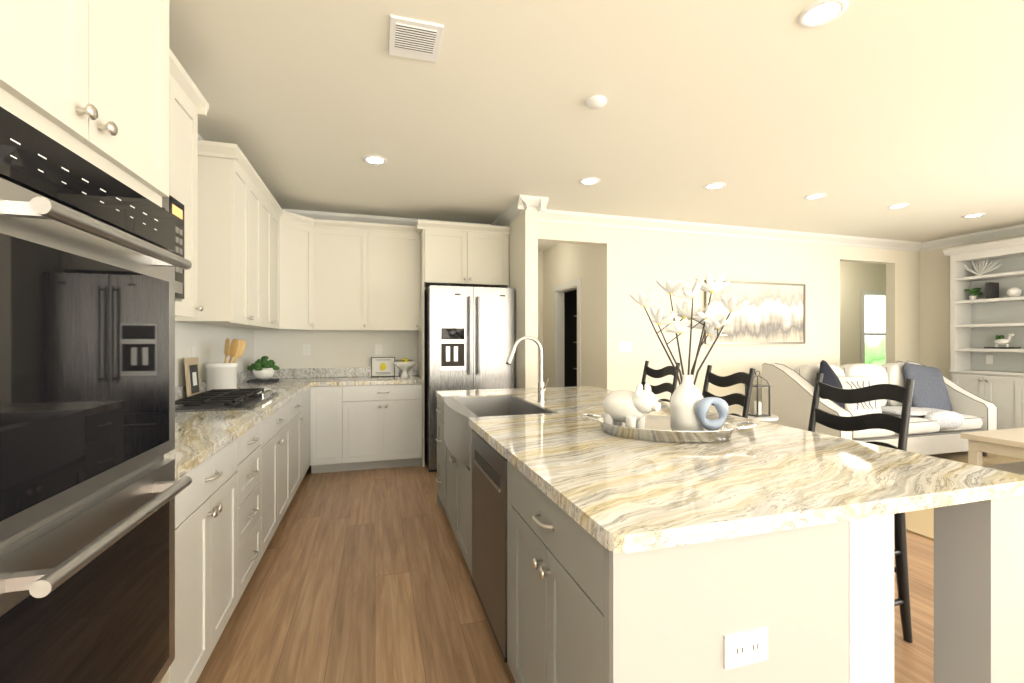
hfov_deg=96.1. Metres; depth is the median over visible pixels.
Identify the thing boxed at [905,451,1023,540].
jute rug
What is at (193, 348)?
outlet
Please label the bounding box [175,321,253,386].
wall
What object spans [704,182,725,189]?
recessed light
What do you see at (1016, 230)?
crown molding
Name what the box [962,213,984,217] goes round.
recessed light
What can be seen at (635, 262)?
wall
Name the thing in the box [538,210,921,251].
crown molding
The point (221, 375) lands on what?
crock
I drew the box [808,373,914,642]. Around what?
stool
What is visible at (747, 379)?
stool
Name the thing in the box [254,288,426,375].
wall
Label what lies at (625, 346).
outlet
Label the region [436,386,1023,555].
island countertop
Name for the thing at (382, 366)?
sign
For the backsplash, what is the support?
attached to the wall at (207, 341)
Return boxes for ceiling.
[169,0,1023,250]
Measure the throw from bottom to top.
0.200 m
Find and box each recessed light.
[363,155,386,164]
[579,177,599,184]
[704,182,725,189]
[797,0,847,27]
[804,193,825,199]
[887,203,909,208]
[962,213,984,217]
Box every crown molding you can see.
[282,209,489,225]
[490,195,533,225]
[534,197,549,217]
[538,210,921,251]
[922,224,1023,250]
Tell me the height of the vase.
0.686 m
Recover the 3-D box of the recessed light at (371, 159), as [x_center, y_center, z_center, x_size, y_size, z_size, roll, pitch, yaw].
[-1.071,-1.416,3.594,0.183,0.008,0.183,0,0,-26]
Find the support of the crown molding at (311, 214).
attached to the wall at (282, 349)
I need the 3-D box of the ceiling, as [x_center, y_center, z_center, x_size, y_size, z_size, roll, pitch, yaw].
[3.424,-1.445,2.795,11.040,0.050,11.000,0,0,-17]
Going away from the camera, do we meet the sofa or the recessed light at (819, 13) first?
the recessed light at (819, 13)
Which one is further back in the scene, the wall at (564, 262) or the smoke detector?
the wall at (564, 262)
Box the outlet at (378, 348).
[375,345,381,354]
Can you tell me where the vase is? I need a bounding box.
[629,272,753,430]
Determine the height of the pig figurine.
0.213 m
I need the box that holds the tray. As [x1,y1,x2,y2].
[581,413,756,442]
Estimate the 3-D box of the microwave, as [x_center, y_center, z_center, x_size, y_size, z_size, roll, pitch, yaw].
[-1.562,-0.398,1.666,0.409,0.436,0.725,0,0,-17]
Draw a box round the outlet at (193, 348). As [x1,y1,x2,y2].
[191,346,195,357]
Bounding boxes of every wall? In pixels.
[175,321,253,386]
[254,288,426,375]
[507,210,537,387]
[538,222,919,413]
[538,251,542,381]
[543,243,601,387]
[840,261,885,365]
[920,235,1023,378]
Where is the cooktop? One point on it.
(215, 400)
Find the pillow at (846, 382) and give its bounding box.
[835,376,881,416]
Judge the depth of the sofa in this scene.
5.14 m
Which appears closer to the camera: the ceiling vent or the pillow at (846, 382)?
the ceiling vent
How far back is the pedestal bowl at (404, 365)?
5.06 m
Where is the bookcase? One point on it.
(986, 321)
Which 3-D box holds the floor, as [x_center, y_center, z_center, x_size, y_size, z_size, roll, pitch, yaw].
[3.424,1.345,2.795,11.040,0.050,11.000,0,0,-17]
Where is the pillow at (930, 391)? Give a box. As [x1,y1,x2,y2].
[902,363,952,413]
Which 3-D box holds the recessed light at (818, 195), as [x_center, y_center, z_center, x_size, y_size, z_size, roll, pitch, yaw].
[2.960,-1.416,4.493,0.183,0.008,0.183,0,0,-26]
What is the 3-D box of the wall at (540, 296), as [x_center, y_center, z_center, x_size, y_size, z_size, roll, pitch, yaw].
[0.062,-0.050,7.177,1.100,2.740,0.120,0,0,-17]
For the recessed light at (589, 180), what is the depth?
4.06 m
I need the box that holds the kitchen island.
[436,396,1023,682]
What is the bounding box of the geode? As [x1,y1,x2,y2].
[696,397,728,430]
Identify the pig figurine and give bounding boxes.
[603,383,660,428]
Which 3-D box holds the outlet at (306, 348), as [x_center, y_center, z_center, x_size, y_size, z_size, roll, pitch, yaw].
[-2.259,0.093,5.059,0.072,0.115,0.008,0,0,-17]
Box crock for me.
[205,338,245,390]
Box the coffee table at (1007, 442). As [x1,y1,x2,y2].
[960,428,1023,474]
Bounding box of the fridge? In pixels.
[424,285,513,471]
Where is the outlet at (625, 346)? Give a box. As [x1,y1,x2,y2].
[619,342,631,351]
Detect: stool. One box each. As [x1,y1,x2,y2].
[641,360,679,401]
[702,365,755,417]
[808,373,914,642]
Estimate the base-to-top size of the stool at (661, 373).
1.156 m
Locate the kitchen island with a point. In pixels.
(595, 552)
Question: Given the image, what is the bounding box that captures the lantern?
[744,370,770,416]
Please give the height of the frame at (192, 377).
0.290 m
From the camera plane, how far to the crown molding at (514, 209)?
4.75 m
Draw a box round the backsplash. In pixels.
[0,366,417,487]
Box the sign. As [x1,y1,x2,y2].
[371,357,394,376]
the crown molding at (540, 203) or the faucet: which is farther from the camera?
the crown molding at (540, 203)
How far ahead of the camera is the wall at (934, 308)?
6.50 m
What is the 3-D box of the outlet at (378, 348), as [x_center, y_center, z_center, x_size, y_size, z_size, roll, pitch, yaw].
[-1.532,0.093,5.276,0.072,0.115,0.008,0,0,-17]
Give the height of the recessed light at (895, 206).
0.008 m
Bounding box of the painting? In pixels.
[704,280,805,343]
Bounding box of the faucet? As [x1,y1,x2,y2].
[505,336,548,402]
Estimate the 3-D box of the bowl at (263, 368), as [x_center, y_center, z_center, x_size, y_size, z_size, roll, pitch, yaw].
[-2.478,0.271,4.596,0.286,0.257,0.281,0,0,-17]
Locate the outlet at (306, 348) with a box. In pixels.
[303,345,309,354]
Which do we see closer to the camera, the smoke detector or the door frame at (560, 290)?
the smoke detector
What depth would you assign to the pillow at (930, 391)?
5.42 m
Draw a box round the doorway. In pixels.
[564,290,576,386]
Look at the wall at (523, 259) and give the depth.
4.59 m
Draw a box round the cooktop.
[160,388,277,412]
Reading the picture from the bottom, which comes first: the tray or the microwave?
the tray
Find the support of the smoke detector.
attached to the ceiling
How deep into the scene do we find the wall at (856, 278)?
8.03 m
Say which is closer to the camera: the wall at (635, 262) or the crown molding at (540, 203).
the crown molding at (540, 203)
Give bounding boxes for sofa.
[762,360,997,455]
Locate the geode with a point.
(720, 405)
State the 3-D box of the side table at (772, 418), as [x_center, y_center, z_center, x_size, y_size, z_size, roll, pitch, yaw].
[2.511,1.032,4.703,0.370,0.552,0.370,0,0,-17]
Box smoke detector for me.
[585,95,606,108]
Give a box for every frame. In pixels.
[184,357,200,396]
[553,278,580,386]
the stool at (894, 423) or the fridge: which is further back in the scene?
the fridge
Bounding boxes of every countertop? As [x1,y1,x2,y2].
[0,375,422,502]
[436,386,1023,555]
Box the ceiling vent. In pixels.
[389,14,442,62]
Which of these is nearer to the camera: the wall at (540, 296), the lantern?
the lantern
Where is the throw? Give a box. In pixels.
[869,406,964,429]
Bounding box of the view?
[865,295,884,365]
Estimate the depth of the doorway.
7.01 m
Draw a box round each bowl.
[247,356,279,382]
[394,358,415,377]
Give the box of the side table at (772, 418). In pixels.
[739,413,777,420]
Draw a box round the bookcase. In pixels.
[943,237,1023,429]
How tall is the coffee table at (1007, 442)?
0.450 m
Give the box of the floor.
[196,461,933,682]
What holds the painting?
attached to the wall at (635, 262)

